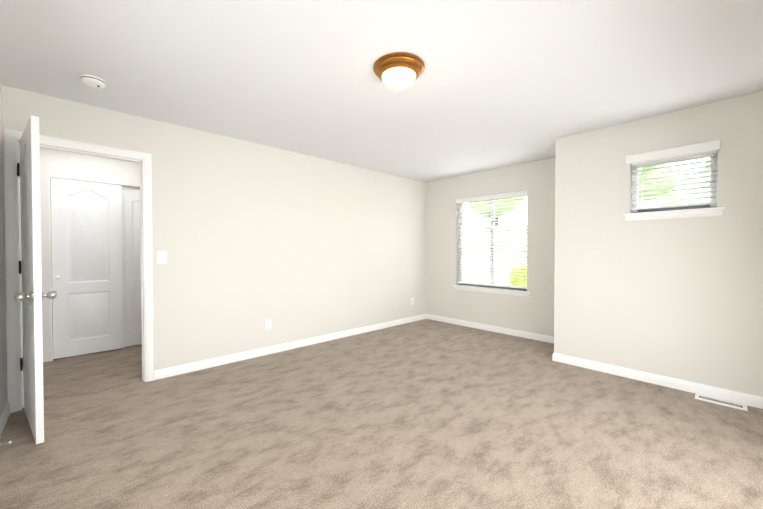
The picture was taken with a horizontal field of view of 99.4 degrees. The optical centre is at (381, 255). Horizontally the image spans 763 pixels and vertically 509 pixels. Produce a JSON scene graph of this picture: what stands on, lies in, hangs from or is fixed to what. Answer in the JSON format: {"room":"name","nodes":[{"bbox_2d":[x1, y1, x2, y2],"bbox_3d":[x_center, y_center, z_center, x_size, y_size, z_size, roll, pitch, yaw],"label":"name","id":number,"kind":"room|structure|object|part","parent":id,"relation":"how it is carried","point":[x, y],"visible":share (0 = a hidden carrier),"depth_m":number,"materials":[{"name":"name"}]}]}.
{"room":"empty bedroom","nodes":[
{"label":"empty bedroom","id":0,"kind":"room"},
{"bbox_2d":[0,81,7,416],"bbox_3d":[-1.282,-0.016,0.696,0.150,2.440,4.530,-1,1,-43],"label":"wall","id":1,"kind":"structure","parent":0,"point":[3,89],"depth_m":2.33,"materials":[{"name":"paint"}]},
{"bbox_2d":[0,402,9,436],"bbox_3d":[-1.280,1.158,0.816,0.013,0.088,4.399,-1,1,-43],"label":"baseboard","id":2,"kind":"structure","parent":1,"relation":"attached to","point":[4,417],"depth_m":2.26,"materials":[{"name":"white wood"}]},
{"bbox_2d":[40,148,139,361],"bbox_3d":[-3.154,-0.067,4.097,4.400,2.440,0.120,-1,1,-43],"label":"wall","id":3,"kind":"structure","parent":0,"point":[61,164],"depth_m":3.55,"materials":[{"name":"paint"}]},
{"bbox_2d":[51,178,123,358],"bbox_3d":[-3.429,0.141,3.798,0.615,2.010,0.038,-1,1,-43],"label":"closet door","id":4,"kind":"structure","parent":3,"relation":"in","point":[87,256],"depth_m":3.77,"materials":[{"name":"white wood"}]},
{"bbox_2d":[49,176,139,360],"bbox_3d":[-3.228,0.137,4.018,1.240,2.035,0.100,-1,1,-43],"label":"trim","id":5,"kind":"structure","parent":3,"relation":"attached to","point":[50,235],"depth_m":3.57,"materials":[{"name":"white wood"}]},
{"bbox_2d":[122,186,141,346],"bbox_3d":[-3.028,0.134,4.232,0.615,2.010,0.038,-1,1,-43],"label":"closet door","id":6,"kind":"structure","parent":3,"relation":"in","point":[131,263],"depth_m":4.09,"materials":[{"name":"white wood"}]},
{"bbox_2d":[8,87,427,369],"bbox_3d":[-1.027,-0.068,4.176,5.289,2.440,0.140,-1,1,-43],"label":"wall","id":7,"kind":"structure","parent":0,"point":[250,237],"depth_m":3.70,"materials":[{"name":"paint"}]},
{"bbox_2d":[3,128,153,412],"bbox_3d":[-2.522,0.113,2.772,0.903,2.120,0.175,-1,1,-43],"label":"door frame","id":8,"kind":"structure","parent":7,"relation":"attached to","point":[10,137],"depth_m":2.49,"materials":[{"name":"white wood"}]},
{"bbox_2d":[14,115,56,444],"bbox_3d":[-2.430,0.153,2.241,0.774,2.032,0.187,1,1,38],"label":"door","id":9,"kind":"structure","parent":8,"relation":"in","point":[31,295],"depth_m":2.03,"materials":[{"name":"white wood"}]},
{"bbox_3d":[-2.734,0.087,2.469,0.012,1.581,0.046,1,1,38],"label":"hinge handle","id":10,"kind":"part","parent":9,"relation":"part of","materials":[{"name":"grey metal"}]},
{"bbox_3d":[-2.170,0.254,2.037,0.112,0.066,0.187,1,1,38],"label":"knob","id":11,"kind":"part","parent":9,"relation":"part of","materials":[{"name":"grey metal"}]},
{"bbox_2d":[157,251,166,262],"bbox_3d":[-2.085,0.013,3.074,0.072,0.117,0.018,-1,1,-43],"label":"light switch","id":12,"kind":"object","parent":7,"relation":"attached to","point":[161,256],"visible":1,"depth_m":3.07,"materials":[{"name":"white plastic"}]},
{"bbox_2d":[265,319,270,329],"bbox_3d":[-1.329,0.805,3.804,0.072,0.117,0.007,-1,1,-43],"label":"electrical outlet","id":13,"kind":"object","parent":7,"relation":"attached to","point":[267,324],"visible":1,"depth_m":3.80,"materials":[{"name":"white plastic"}]},
{"bbox_2d":[154,314,427,379],"bbox_3d":[-0.666,1.104,4.427,4.044,0.088,0.013,-1,1,-43],"label":"baseboard","id":14,"kind":"structure","parent":7,"relation":"attached to","point":[199,365],"depth_m":3.81,"materials":[{"name":"white wood"}]},
{"bbox_2d":[0,319,762,508],"bbox_3d":[-0.613,1.232,2.836,6.549,0.120,7.027,-1,1,-43],"label":"floor","id":15,"kind":"structure","parent":0,"point":[426,414],"depth_m":2.13,"materials":[{"name":"carpet"}]},
{"bbox_2d":[695,394,747,410],"bbox_3d":[2.721,1.173,2.599,0.125,0.006,0.290,-1,1,-43],"label":"floor air vent","id":16,"kind":"object","parent":15,"relation":"on","point":[722,402],"visible":1,"depth_m":2.58,"materials":[{"name":"white plastic"}]},
{"bbox_2d":[0,0,762,181],"bbox_3d":[-0.613,-1.328,2.798,6.549,0.120,7.027,-1,1,-43],"label":"ceiling","id":17,"kind":"structure","parent":0,"point":[500,84],"depth_m":2.15,"materials":[{"name":"paint"}]},
{"bbox_2d":[80,74,105,87],"bbox_3d":[-2.059,-1.240,2.311,0.136,0.040,0.136,-1,1,-43],"label":"smoke detector","id":18,"kind":"object","parent":17,"relation":"attached to","point":[92,81],"visible":1,"depth_m":2.28,"materials":[{"name":"white plastic"}]},
{"bbox_2d":[373,52,424,90],"bbox_3d":[0.116,-1.190,2.163,0.342,0.136,0.342,-1,1,-43],"label":"ceiling light","id":19,"kind":"object","parent":17,"relation":"attached to","point":[398,71],"visible":1,"depth_m":2.08,"materials":[{"name":"gold metal"}]},
{"bbox_3d":[0.116,-1.163,2.163,0.233,0.081,0.233,-1,1,-43],"label":"lamp shade","id":20,"kind":"part","parent":19,"relation":"part of","materials":[{"name":"white glass"}]},
{"bbox_2d":[428,158,551,335],"bbox_3d":[1.770,-0.079,4.917,0.200,2.440,2.557,-1,1,-43],"label":"wall","id":21,"kind":"structure","parent":0,"point":[533,313],"depth_m":4.84,"materials":[{"name":"paint"}]},
{"bbox_2d":[452,285,529,293],"bbox_3d":[1.645,0.502,4.951,0.117,0.020,1.254,-1,1,-43],"label":"window sill","id":22,"kind":"structure","parent":21,"relation":"attached to","point":[498,289],"depth_m":4.89,"materials":[{"name":"white wood"}]},
{"bbox_2d":[453,190,528,296],"bbox_3d":[1.680,-0.182,4.973,0.181,1.488,1.224,-1,1,-43],"label":"window","id":23,"kind":"structure","parent":21,"relation":"in","point":[492,242],"depth_m":4.96,"materials":[{"name":"white plastic"}]},
{"bbox_3d":[1.655,-0.233,4.949,0.065,1.381,1.160,-1,1,-43],"label":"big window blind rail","id":24,"kind":"part","parent":23,"relation":"part of","materials":[{"name":"white plastic"}]},
{"bbox_2d":[428,314,553,342],"bbox_3d":[1.627,1.097,4.930,0.013,0.088,2.347,-1,1,-43],"label":"baseboard","id":25,"kind":"structure","parent":21,"relation":"attached to","point":[545,338],"depth_m":4.84,"materials":[{"name":"white wood"}]},
{"bbox_2d":[552,91,762,396],"bbox_3d":[2.678,-0.049,2.902,0.200,2.440,2.023,-1,1,-43],"label":"wall","id":26,"kind":"structure","parent":0,"point":[677,298],"depth_m":2.91,"materials":[{"name":"paint"}]},
{"bbox_2d":[552,353,762,408],"bbox_3d":[2.588,1.128,2.858,0.013,0.088,2.016,-1,1,-43],"label":"baseboard","id":27,"kind":"structure","parent":26,"relation":"attached to","point":[722,394],"depth_m":2.89,"materials":[{"name":"white wood"}]},
{"bbox_2d":[625,140,722,220],"bbox_3d":[2.611,-0.640,2.913,0.199,0.617,0.640,-1,1,-43],"label":"window","id":28,"kind":"structure","parent":26,"relation":"in","point":[712,176],"depth_m":2.86,"materials":[{"name":"white plastic"}]},
{"bbox_3d":[2.572,-0.692,2.886,0.107,0.512,0.623,-1,1,-43],"label":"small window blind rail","id":29,"kind":"part","parent":28,"relation":"part of","materials":[{"name":"white plastic"}]},
{"bbox_3d":[2.661,-0.649,2.960,0.004,0.409,0.496,-1,1,-43],"label":"glass","id":30,"kind":"part","parent":28,"relation":"part of","materials":[{"name":"clear glass"}]},
{"bbox_3d":[2.610,-0.655,2.880,0.065,0.418,0.455,-1,1,-43],"label":"blind cord","id":31,"kind":"part","parent":28,"relation":"part of","materials":[{"name":"white plastic"}]},
{"bbox_2d":[623,207,724,215],"bbox_3d":[2.582,-0.391,2.890,0.117,0.020,0.670,-1,1,-43],"label":"window sill","id":32,"kind":"structure","parent":26,"relation":"attached to","point":[683,210],"depth_m":2.82,"materials":[{"name":"white wood"}]},
{"label":"outside","id":33,"kind":"structure","parent":0,"visible":0},
{"bbox_3d":[0.441,1.371,6.281,70.000,0.200,70.000,-1,1,-43],"label":"ground","id":34,"kind":"structure","parent":33,"visible":0},
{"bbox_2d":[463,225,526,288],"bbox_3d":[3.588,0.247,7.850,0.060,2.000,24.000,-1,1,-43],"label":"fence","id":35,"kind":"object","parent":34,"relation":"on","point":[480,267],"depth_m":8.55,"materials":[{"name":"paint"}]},
{"bbox_2d":[469,197,524,226],"bbox_3d":[5.424,-2.787,16.167,5.184,7.821,5.244,-1,1,-43],"label":"tree","id":36,"kind":"object","parent":34,"relation":"on","point":[496,206],"depth_m":14.91,"materials":[{"name":"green plant"}]},
{"bbox_2d":[509,264,526,286],"bbox_3d":[2.789,0.652,6.090,0.893,1.014,1.086,-1,1,-43],"label":"bush","id":37,"kind":"object","parent":34,"relation":"on","point":[523,280],"depth_m":5.93,"materials":[{"name":"yellow plant"}]},
{"bbox_2d":[639,163,677,201],"bbox_3d":[8.257,-2.457,11.406,4.156,7.302,3.235,-1,1,-43],"label":"tree","id":38,"kind":"object","parent":34,"relation":"on","point":[655,185],"depth_m":10.64,"materials":[{"name":"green plant"}]},
{"bbox_2d":[660,162,710,205],"bbox_3d":[9.904,-1.579,8.309,3.133,5.638,4.236,-1,1,-43],"label":"tree","id":39,"kind":"object","parent":34,"relation":"on","point":[690,191],"depth_m":9.04,"materials":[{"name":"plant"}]}
]}

